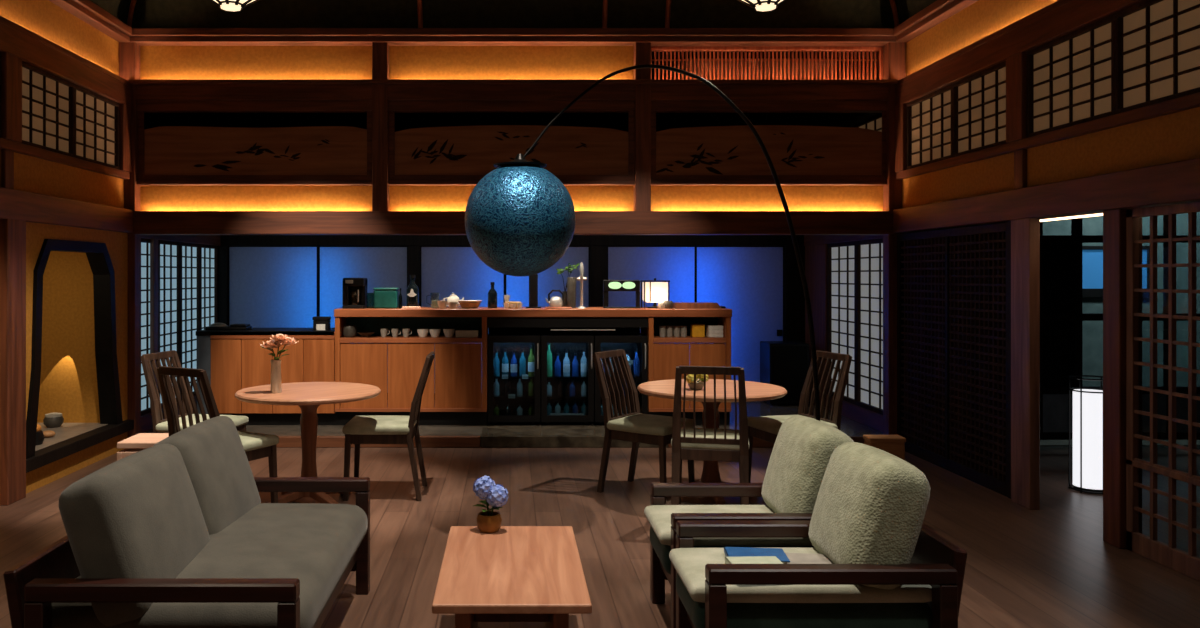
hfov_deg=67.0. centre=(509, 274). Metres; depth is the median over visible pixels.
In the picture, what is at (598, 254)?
trim
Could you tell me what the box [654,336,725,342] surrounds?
shelf
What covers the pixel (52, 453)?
trim
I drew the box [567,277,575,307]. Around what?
vase
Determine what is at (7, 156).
trim
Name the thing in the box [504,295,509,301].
cup
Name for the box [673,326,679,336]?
tumbler
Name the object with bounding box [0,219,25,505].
trim
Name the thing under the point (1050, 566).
floor
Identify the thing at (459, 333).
square dish
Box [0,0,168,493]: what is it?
wall
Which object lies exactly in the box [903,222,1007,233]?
wall
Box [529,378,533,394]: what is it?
bottle
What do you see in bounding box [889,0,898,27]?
trim
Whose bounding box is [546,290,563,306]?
kettle
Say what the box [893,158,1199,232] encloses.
beam
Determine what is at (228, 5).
pendant lamp
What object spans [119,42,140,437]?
trim
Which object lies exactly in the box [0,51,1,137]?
window
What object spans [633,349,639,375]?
bottle
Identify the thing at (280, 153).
plant
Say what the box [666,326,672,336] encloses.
tumbler
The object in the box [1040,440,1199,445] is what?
floor
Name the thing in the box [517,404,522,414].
bottle
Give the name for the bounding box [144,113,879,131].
wall
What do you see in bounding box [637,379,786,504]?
round table
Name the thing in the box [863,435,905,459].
wooden box
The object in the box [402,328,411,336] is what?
coffee cup
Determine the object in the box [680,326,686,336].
tumbler
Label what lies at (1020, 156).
trim
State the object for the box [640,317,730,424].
bar cabinet
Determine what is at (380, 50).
trim
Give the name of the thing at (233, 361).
cabinet
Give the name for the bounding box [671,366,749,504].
dining chair
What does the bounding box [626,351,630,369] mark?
bottle
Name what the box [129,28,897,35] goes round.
trim
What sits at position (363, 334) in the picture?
shallow bowl
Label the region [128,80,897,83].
trim
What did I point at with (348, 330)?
pot
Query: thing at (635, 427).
dining chair
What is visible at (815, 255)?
wall
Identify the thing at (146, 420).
trim
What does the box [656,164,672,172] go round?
plant
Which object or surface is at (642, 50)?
trim
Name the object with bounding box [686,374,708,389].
flower bowl
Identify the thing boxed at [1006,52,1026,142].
trim
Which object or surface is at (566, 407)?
bottle
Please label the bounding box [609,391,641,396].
shelf
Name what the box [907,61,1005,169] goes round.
window
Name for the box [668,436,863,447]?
trim
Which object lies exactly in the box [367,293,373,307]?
glass jar
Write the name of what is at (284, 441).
trim
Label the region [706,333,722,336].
box
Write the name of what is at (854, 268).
shoji screen
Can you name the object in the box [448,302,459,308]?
teacup
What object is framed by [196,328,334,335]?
countertop
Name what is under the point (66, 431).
floor
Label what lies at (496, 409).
bottle
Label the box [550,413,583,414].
shelf
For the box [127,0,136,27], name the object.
trim
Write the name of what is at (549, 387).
bottle
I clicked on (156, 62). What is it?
wall
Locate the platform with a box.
[143,399,882,446]
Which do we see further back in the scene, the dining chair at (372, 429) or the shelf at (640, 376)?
the shelf at (640, 376)
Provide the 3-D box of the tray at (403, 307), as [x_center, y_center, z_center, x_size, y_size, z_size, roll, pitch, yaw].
[-0.878,0.289,8.010,0.170,0.023,0.060,0,0,0]
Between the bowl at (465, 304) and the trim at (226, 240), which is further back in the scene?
the trim at (226, 240)
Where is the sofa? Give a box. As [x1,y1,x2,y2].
[3,416,369,627]
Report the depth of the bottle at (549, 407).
8.10 m
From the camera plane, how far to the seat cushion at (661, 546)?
3.46 m
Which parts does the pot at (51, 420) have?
lid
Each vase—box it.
[260,334,297,392]
[556,263,579,306]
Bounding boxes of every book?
[724,547,789,563]
[725,556,782,563]
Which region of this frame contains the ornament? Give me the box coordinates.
[36,424,44,444]
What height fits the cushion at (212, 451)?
0.470 m
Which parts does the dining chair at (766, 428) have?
leg, seat frame, seat, leg, rail, rail, leg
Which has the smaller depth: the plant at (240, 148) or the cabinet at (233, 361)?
the plant at (240, 148)
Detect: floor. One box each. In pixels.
[0,446,1199,627]
[35,423,107,450]
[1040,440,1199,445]
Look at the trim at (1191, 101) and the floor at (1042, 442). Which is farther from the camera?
the floor at (1042, 442)
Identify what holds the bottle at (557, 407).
in the fridge at (574, 342)
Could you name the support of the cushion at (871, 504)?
on the armchair at (888, 569)
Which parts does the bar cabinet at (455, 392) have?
door, rail, door, panel, door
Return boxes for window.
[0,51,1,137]
[22,61,119,169]
[141,238,217,415]
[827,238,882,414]
[850,113,881,131]
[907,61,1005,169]
[1027,0,1199,137]
[1040,215,1199,439]
[1082,246,1149,296]
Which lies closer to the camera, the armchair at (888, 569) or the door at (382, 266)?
the armchair at (888, 569)
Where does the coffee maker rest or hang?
on the countertop at (424, 311)
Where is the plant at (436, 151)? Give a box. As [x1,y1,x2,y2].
[425,140,466,163]
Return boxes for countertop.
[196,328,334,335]
[334,307,731,316]
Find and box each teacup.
[437,301,448,308]
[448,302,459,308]
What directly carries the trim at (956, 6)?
attached to the wall at (403, 121)
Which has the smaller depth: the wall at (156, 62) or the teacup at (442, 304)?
the wall at (156, 62)
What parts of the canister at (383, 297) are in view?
lid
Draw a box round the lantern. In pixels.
[1069,375,1102,493]
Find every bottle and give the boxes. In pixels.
[399,288,401,307]
[407,275,418,305]
[488,282,496,307]
[493,350,499,375]
[494,378,498,394]
[494,404,498,414]
[502,349,508,374]
[505,404,510,414]
[511,350,516,375]
[517,378,522,394]
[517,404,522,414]
[519,349,525,375]
[528,345,534,375]
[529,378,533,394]
[529,404,533,414]
[547,343,551,375]
[547,380,551,394]
[547,401,551,414]
[554,353,560,375]
[555,401,560,412]
[563,350,569,375]
[564,401,568,412]
[569,380,574,394]
[572,353,578,375]
[572,401,577,412]
[581,349,586,375]
[581,379,586,394]
[581,401,586,414]
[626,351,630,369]
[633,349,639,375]
[635,378,638,394]
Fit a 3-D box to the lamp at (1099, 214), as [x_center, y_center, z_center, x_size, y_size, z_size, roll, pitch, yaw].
[3.360,-0.362,5.100,0.060,0.046,1.300,0,0,0]
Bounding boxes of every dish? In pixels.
[43,430,55,437]
[205,323,251,329]
[456,330,477,336]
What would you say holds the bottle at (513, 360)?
on the fridge at (499, 341)
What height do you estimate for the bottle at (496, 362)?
0.231 m
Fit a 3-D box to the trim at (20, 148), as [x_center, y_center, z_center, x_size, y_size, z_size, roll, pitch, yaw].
[-3.180,-0.814,2.700,0.120,0.057,9.400,0,0,0]
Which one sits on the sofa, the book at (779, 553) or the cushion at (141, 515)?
the cushion at (141, 515)
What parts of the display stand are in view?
leg, leg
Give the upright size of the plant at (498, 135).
0.072 m
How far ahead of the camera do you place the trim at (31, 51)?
6.24 m
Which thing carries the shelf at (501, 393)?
attached to the fridge at (499, 341)
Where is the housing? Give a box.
[487,317,647,333]
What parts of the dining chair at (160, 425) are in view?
leg, rail, rail, leg, seat frame, seat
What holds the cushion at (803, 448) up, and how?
on the armchair at (803, 448)
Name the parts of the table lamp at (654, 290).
lamp shade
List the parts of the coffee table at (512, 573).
leg, leg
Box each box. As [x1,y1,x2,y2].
[706,325,722,329]
[706,329,722,333]
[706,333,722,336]
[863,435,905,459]
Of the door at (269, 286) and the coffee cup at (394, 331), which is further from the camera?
the door at (269, 286)
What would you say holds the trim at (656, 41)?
attached to the wall at (403, 121)
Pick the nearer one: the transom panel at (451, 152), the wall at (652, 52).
the transom panel at (451, 152)
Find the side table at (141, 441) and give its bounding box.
[117,433,168,460]
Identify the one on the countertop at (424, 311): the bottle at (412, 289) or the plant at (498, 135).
the bottle at (412, 289)
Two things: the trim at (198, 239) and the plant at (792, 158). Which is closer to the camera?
the plant at (792, 158)
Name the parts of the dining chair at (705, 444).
leg, leg, rail, seat frame, rail, seat, leg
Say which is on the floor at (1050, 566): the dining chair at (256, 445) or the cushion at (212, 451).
the dining chair at (256, 445)
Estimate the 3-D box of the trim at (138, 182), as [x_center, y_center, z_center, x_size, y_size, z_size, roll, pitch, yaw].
[0.025,-0.762,7.470,6.330,0.035,0.100,0,0,0]
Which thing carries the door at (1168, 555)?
in the wall at (1002, 222)
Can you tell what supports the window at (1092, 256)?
in the wall at (1092, 331)
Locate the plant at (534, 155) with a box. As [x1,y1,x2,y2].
[510,142,540,162]
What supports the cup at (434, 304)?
on the countertop at (424, 311)
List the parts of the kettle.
handle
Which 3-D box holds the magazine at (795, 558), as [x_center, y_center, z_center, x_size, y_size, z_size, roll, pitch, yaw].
[1.000,0.968,3.020,0.150,0.010,0.190,0,0,8]
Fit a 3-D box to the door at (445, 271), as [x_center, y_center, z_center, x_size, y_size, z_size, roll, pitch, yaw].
[-0.512,0.487,9.709,0.916,1.605,0.018,0,0,0]
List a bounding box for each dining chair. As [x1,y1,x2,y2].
[140,350,248,432]
[157,366,278,502]
[342,352,434,500]
[592,349,694,502]
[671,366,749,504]
[748,351,851,482]
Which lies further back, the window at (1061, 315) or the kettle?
the kettle
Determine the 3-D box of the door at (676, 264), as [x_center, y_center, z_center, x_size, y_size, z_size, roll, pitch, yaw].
[1.525,0.487,9.709,0.960,1.605,0.018,0,0,0]
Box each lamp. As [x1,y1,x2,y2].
[210,0,259,10]
[465,65,819,420]
[640,278,669,308]
[738,0,786,10]
[1040,213,1102,221]
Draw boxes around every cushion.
[52,503,367,627]
[58,444,209,625]
[153,416,260,534]
[650,527,813,574]
[676,573,931,627]
[761,415,853,512]
[808,442,930,589]
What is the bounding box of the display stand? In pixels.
[603,280,639,307]
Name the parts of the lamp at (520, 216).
lamp shade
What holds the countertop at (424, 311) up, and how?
on the bar cabinet at (455, 392)
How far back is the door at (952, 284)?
6.46 m
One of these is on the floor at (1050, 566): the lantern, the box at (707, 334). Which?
the lantern
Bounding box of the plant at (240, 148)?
[235,143,274,154]
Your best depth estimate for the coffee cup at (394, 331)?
8.05 m
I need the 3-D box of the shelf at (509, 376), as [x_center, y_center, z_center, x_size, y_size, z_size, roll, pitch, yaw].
[0.035,0.911,8.215,0.405,0.006,0.390,0,0,0]
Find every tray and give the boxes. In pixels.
[401,306,420,308]
[544,307,571,308]
[673,302,725,308]
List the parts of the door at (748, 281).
frame, pull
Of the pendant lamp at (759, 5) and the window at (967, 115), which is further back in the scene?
the window at (967, 115)
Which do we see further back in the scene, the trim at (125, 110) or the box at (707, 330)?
the box at (707, 330)
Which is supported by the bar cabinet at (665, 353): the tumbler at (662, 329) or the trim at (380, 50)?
the tumbler at (662, 329)
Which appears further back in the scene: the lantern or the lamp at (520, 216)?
the lantern
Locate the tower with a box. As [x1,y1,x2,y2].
[526,274,540,307]
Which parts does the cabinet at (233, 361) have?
panel, door, door, door, door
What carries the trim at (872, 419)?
attached to the wall at (815, 255)
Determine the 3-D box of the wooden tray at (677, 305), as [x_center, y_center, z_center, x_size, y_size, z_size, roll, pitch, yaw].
[1.704,0.276,8.150,0.460,0.050,0.200,0,0,0]
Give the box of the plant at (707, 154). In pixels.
[697,144,737,164]
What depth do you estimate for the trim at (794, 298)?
9.67 m
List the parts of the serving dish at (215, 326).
dish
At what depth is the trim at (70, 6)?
6.75 m
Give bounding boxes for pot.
[43,412,63,427]
[343,325,356,336]
[657,303,664,308]
[663,301,673,308]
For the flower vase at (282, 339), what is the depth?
5.47 m
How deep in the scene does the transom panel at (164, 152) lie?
7.45 m
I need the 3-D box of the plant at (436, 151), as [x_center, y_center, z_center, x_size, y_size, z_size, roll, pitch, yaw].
[-0.530,-1.022,7.451,0.357,0.212,0.005,0,0,0]
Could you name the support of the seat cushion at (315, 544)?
on the sofa
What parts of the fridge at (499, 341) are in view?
handle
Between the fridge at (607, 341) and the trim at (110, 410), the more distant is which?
the fridge at (607, 341)
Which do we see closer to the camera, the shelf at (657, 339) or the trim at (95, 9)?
the trim at (95, 9)
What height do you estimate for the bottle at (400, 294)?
0.181 m
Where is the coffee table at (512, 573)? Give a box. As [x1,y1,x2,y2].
[432,526,591,627]
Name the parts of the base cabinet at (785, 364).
panel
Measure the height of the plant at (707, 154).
0.184 m
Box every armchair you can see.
[644,415,853,627]
[669,442,966,627]
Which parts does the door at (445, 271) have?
frame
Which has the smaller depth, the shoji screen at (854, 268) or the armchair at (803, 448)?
the armchair at (803, 448)
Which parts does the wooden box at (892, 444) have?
lid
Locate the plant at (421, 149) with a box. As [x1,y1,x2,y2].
[411,139,440,159]
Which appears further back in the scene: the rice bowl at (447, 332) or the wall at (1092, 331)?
the wall at (1092, 331)
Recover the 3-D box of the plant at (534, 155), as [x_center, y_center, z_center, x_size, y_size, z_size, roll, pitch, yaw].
[0.130,-1.013,7.451,0.279,0.181,0.005,0,0,0]
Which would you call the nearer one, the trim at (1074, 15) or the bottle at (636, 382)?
the trim at (1074, 15)
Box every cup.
[380,328,389,336]
[391,328,400,336]
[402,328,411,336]
[431,300,438,307]
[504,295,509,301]
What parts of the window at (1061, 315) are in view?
panel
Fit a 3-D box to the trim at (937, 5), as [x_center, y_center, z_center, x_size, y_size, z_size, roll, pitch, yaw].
[3.220,-1.985,2.700,0.180,0.060,9.400,0,0,0]
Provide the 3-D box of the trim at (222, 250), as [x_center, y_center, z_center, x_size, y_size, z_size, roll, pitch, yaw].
[-3.140,0.487,9.715,0.200,1.605,0.090,0,0,0]
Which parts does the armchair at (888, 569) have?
frame, arm, arm, frame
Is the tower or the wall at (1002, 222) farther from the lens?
the tower
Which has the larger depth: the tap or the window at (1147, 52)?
the tap
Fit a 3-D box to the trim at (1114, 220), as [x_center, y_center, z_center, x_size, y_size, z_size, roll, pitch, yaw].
[3.220,0.537,4.732,0.120,1.765,0.135,0,0,0]
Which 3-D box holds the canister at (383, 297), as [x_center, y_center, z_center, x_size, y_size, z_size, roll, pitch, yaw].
[-1.123,0.208,8.170,0.216,0.185,0.146,0,0,0]
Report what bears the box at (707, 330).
on the box at (707, 334)
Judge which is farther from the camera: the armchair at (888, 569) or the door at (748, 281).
the door at (748, 281)
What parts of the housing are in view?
panel, rail, steel rail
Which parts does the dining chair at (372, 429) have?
leg, leg, seat, seat frame, leg, leg, rail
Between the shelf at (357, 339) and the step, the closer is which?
the step
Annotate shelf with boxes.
[340,336,481,342]
[493,372,534,377]
[493,391,534,396]
[547,372,587,377]
[547,391,587,396]
[550,413,583,414]
[605,372,641,377]
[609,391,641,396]
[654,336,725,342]
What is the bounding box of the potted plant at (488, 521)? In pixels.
[473,476,507,532]
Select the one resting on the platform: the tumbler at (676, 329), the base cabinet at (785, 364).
the base cabinet at (785, 364)
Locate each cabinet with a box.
[196,328,335,424]
[335,317,487,424]
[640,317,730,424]
[760,341,808,405]
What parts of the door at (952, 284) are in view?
panel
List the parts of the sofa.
frame, arm, arm, frame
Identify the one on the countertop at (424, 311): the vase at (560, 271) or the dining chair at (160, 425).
the vase at (560, 271)
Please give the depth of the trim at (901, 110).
7.26 m
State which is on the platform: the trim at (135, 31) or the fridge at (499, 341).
the fridge at (499, 341)
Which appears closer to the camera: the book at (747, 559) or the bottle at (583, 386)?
the book at (747, 559)
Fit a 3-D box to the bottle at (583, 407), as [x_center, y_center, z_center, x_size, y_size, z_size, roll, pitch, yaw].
[0.667,1.203,8.120,0.052,0.131,0.051,0,0,0]
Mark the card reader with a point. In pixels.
(320, 322)
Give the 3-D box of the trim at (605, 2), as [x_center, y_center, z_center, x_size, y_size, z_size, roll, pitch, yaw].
[0.786,-2.280,7.196,0.040,0.569,0.619,0,0,0]
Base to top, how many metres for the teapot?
0.140 m
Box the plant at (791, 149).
[781,139,802,167]
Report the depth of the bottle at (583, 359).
8.10 m
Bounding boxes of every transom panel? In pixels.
[138,111,371,179]
[388,111,634,179]
[651,111,885,179]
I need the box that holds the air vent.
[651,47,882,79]
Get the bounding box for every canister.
[374,288,398,307]
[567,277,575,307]
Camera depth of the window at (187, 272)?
8.55 m
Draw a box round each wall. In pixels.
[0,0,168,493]
[140,46,882,210]
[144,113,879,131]
[652,52,877,79]
[805,244,826,393]
[902,107,1199,207]
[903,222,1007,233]
[906,0,1057,75]
[1043,212,1199,385]
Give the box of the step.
[481,426,667,447]
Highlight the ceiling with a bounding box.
[90,0,936,27]
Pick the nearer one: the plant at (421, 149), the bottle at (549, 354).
the plant at (421, 149)
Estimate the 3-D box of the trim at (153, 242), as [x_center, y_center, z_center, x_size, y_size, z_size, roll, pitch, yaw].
[-3.127,0.443,7.912,0.035,1.515,0.105,0,0,0]
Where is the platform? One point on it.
(850, 427)
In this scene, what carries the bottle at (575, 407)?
in the fridge at (574, 342)
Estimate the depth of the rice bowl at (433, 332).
8.03 m
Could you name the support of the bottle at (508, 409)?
in the fridge at (499, 341)
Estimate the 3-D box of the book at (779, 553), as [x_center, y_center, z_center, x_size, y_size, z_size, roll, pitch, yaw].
[0.845,0.965,3.090,0.200,0.016,0.140,0,0,6]
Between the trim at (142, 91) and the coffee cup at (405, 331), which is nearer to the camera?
the trim at (142, 91)
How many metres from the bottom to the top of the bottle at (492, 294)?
0.236 m
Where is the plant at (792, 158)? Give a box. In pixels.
[788,154,824,162]
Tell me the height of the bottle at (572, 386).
0.131 m
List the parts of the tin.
lid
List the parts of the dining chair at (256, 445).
leg, rail, leg, seat frame, seat, leg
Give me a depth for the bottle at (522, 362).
8.10 m
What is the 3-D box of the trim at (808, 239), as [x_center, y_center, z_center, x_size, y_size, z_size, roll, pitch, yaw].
[3.190,-0.403,8.600,0.060,0.175,2.200,0,0,0]
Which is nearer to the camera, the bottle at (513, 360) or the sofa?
the sofa
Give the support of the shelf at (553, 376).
attached to the fridge at (574, 342)
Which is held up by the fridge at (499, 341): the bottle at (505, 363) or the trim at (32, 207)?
the bottle at (505, 363)
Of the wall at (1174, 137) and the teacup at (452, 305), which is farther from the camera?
the teacup at (452, 305)
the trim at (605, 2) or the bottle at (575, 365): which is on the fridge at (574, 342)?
the bottle at (575, 365)
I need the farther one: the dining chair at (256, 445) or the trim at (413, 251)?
the trim at (413, 251)
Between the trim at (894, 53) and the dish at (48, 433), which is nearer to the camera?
the dish at (48, 433)
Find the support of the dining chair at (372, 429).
on the floor at (1050, 566)
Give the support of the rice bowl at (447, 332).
on the bar cabinet at (455, 392)
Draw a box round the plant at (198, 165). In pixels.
[194,161,240,170]
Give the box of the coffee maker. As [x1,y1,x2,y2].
[343,278,366,308]
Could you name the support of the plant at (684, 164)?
on the transom panel at (795, 152)
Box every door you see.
[228,246,317,327]
[318,246,407,393]
[420,246,504,333]
[505,246,589,306]
[607,246,695,365]
[696,246,783,381]
[897,223,1007,496]
[1126,202,1199,580]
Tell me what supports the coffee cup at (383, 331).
on the bar cabinet at (455, 392)
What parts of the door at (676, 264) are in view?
frame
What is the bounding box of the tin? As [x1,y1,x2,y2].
[690,324,704,336]
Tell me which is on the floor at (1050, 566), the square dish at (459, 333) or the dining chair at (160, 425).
the dining chair at (160, 425)
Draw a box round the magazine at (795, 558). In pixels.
[785,553,831,563]
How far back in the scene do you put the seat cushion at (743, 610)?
2.85 m
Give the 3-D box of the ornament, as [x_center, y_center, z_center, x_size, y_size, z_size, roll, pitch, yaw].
[-3.330,1.108,6.280,0.150,0.148,0.148,0,0,0]
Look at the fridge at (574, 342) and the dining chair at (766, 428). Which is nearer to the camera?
the dining chair at (766, 428)
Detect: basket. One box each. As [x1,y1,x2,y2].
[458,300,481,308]
[505,301,520,307]
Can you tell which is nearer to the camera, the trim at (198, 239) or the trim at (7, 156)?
the trim at (7, 156)
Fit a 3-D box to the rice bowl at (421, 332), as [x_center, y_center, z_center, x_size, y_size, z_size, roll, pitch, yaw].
[-0.780,0.520,8.070,0.104,0.070,0.104,0,0,0]
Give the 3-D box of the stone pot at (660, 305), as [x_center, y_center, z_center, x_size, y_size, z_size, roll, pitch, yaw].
[1.349,0.273,8.020,0.076,0.055,0.075,0,0,0]
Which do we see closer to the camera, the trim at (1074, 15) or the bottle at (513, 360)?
the trim at (1074, 15)
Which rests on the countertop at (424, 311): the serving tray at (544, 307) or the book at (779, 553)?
the serving tray at (544, 307)
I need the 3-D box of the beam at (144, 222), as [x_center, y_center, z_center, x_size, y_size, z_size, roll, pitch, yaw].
[0.025,-0.430,7.415,6.330,0.190,0.070,0,0,0]
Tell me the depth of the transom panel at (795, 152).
7.45 m
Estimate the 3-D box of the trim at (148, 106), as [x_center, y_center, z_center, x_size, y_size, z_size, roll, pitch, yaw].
[0.025,-1.397,7.470,6.330,0.085,0.100,0,0,0]
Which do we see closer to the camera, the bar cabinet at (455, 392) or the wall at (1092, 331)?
the bar cabinet at (455, 392)
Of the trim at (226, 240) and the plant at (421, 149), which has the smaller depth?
the plant at (421, 149)
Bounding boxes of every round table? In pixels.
[235,382,380,503]
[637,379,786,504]
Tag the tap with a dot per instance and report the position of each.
(581, 277)
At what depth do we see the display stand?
8.12 m
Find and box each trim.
[0,16,130,86]
[0,22,130,106]
[0,138,129,178]
[0,187,132,232]
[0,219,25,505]
[1,149,13,188]
[2,52,21,142]
[26,239,122,458]
[26,419,133,472]
[49,0,129,41]
[73,0,131,34]
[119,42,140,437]
[120,104,130,171]
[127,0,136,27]
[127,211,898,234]
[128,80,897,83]
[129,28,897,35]
[130,36,895,46]
[135,84,887,99]
[136,100,886,112]
[136,180,886,185]
[141,235,220,245]
[141,395,196,432]
[150,239,157,411]
[218,246,227,325]
[220,235,803,245]
[276,436,479,447]
[372,42,388,210]
[408,246,419,305]
[417,0,422,27]
[590,246,606,306]
[602,0,607,27]
[634,42,650,210]
[665,0,670,27]
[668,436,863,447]
[784,246,804,342]
[804,235,882,245]
[809,389,882,431]
[883,42,905,434]
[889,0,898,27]
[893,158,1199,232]
[894,0,953,35]
[895,0,1144,106]
[895,104,906,171]
[896,0,978,42]
[896,92,1199,178]
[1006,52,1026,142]
[1008,221,1010,498]
[1011,218,1039,509]
[1014,149,1026,188]
[1103,208,1141,548]
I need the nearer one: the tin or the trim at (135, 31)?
the trim at (135, 31)
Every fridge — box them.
[488,332,539,423]
[540,332,593,423]
[590,332,647,423]
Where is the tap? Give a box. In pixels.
[577,262,586,307]
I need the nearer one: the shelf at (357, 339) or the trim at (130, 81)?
the trim at (130, 81)
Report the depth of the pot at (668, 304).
7.99 m
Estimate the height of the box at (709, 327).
0.034 m
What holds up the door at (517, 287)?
on the trim
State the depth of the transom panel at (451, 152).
7.45 m
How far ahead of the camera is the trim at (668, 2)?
7.45 m
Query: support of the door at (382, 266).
on the trim
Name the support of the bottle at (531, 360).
in the fridge at (499, 341)
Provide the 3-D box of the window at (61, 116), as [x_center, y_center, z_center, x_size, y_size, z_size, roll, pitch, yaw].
[-3.158,-1.111,6.490,0.036,0.538,1.500,0,0,0]
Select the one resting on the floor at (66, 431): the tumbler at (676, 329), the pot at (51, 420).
the pot at (51, 420)
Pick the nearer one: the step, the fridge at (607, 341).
the step
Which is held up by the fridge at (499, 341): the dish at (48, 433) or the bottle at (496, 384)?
the bottle at (496, 384)
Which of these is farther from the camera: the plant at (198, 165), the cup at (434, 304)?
the cup at (434, 304)
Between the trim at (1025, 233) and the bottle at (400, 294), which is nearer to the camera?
the trim at (1025, 233)
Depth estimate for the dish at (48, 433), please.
6.52 m
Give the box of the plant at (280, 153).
[273,146,300,160]
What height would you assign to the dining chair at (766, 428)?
0.910 m
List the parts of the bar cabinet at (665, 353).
door, panel, rail, door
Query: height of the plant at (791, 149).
0.236 m
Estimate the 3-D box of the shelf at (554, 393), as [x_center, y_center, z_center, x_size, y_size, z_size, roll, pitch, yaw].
[0.510,1.086,8.215,0.405,0.006,0.390,0,0,0]
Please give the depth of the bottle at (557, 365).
8.10 m
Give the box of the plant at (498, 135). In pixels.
[495,132,508,139]
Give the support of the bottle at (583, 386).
on the fridge at (574, 342)
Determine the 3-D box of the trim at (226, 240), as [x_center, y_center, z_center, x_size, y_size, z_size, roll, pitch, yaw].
[0.025,-0.403,9.715,6.530,0.175,0.090,0,0,0]
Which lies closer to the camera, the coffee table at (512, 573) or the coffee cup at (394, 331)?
the coffee table at (512, 573)
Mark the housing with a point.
(495, 324)
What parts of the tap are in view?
tap handle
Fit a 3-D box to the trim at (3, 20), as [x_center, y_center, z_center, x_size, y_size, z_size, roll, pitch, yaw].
[-3.135,-1.565,2.700,0.050,0.040,9.400,0,0,0]
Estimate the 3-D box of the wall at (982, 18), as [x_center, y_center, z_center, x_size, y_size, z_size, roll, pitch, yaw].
[3.290,-1.730,2.750,0.060,0.380,9.500,0,0,0]
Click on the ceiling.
(147, 13)
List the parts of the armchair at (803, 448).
frame, arm, arm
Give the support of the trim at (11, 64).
attached to the wall at (68, 380)
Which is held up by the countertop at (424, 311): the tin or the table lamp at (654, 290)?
the table lamp at (654, 290)
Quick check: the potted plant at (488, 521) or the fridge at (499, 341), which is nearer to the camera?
the potted plant at (488, 521)
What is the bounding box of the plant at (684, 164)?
[674,154,722,174]
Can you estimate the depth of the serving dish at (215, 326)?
8.07 m
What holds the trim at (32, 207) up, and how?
attached to the wall at (68, 380)
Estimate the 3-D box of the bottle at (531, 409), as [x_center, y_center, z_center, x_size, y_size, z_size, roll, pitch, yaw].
[0.193,1.218,8.120,0.052,0.100,0.051,0,0,0]
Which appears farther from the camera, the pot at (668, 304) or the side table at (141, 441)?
the pot at (668, 304)
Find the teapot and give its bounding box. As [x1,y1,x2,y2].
[443,293,463,307]
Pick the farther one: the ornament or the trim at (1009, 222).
the ornament
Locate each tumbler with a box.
[659,326,665,336]
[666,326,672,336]
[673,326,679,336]
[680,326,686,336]
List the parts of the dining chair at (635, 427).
leg, rail, rail, leg, seat frame, seat, leg, leg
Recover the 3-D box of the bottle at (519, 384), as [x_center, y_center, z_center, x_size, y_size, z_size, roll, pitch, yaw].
[0.088,1.000,8.120,0.052,0.166,0.051,0,0,0]
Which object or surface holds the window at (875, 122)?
in the wall
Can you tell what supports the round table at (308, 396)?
on the floor at (1050, 566)
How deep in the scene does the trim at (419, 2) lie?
7.45 m
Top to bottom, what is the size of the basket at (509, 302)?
0.060 m
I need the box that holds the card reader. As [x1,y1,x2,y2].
[312,316,330,329]
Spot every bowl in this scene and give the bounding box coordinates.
[357,332,374,336]
[417,329,428,336]
[429,329,440,336]
[443,329,454,336]
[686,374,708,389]
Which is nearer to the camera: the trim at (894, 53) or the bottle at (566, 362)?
the trim at (894, 53)

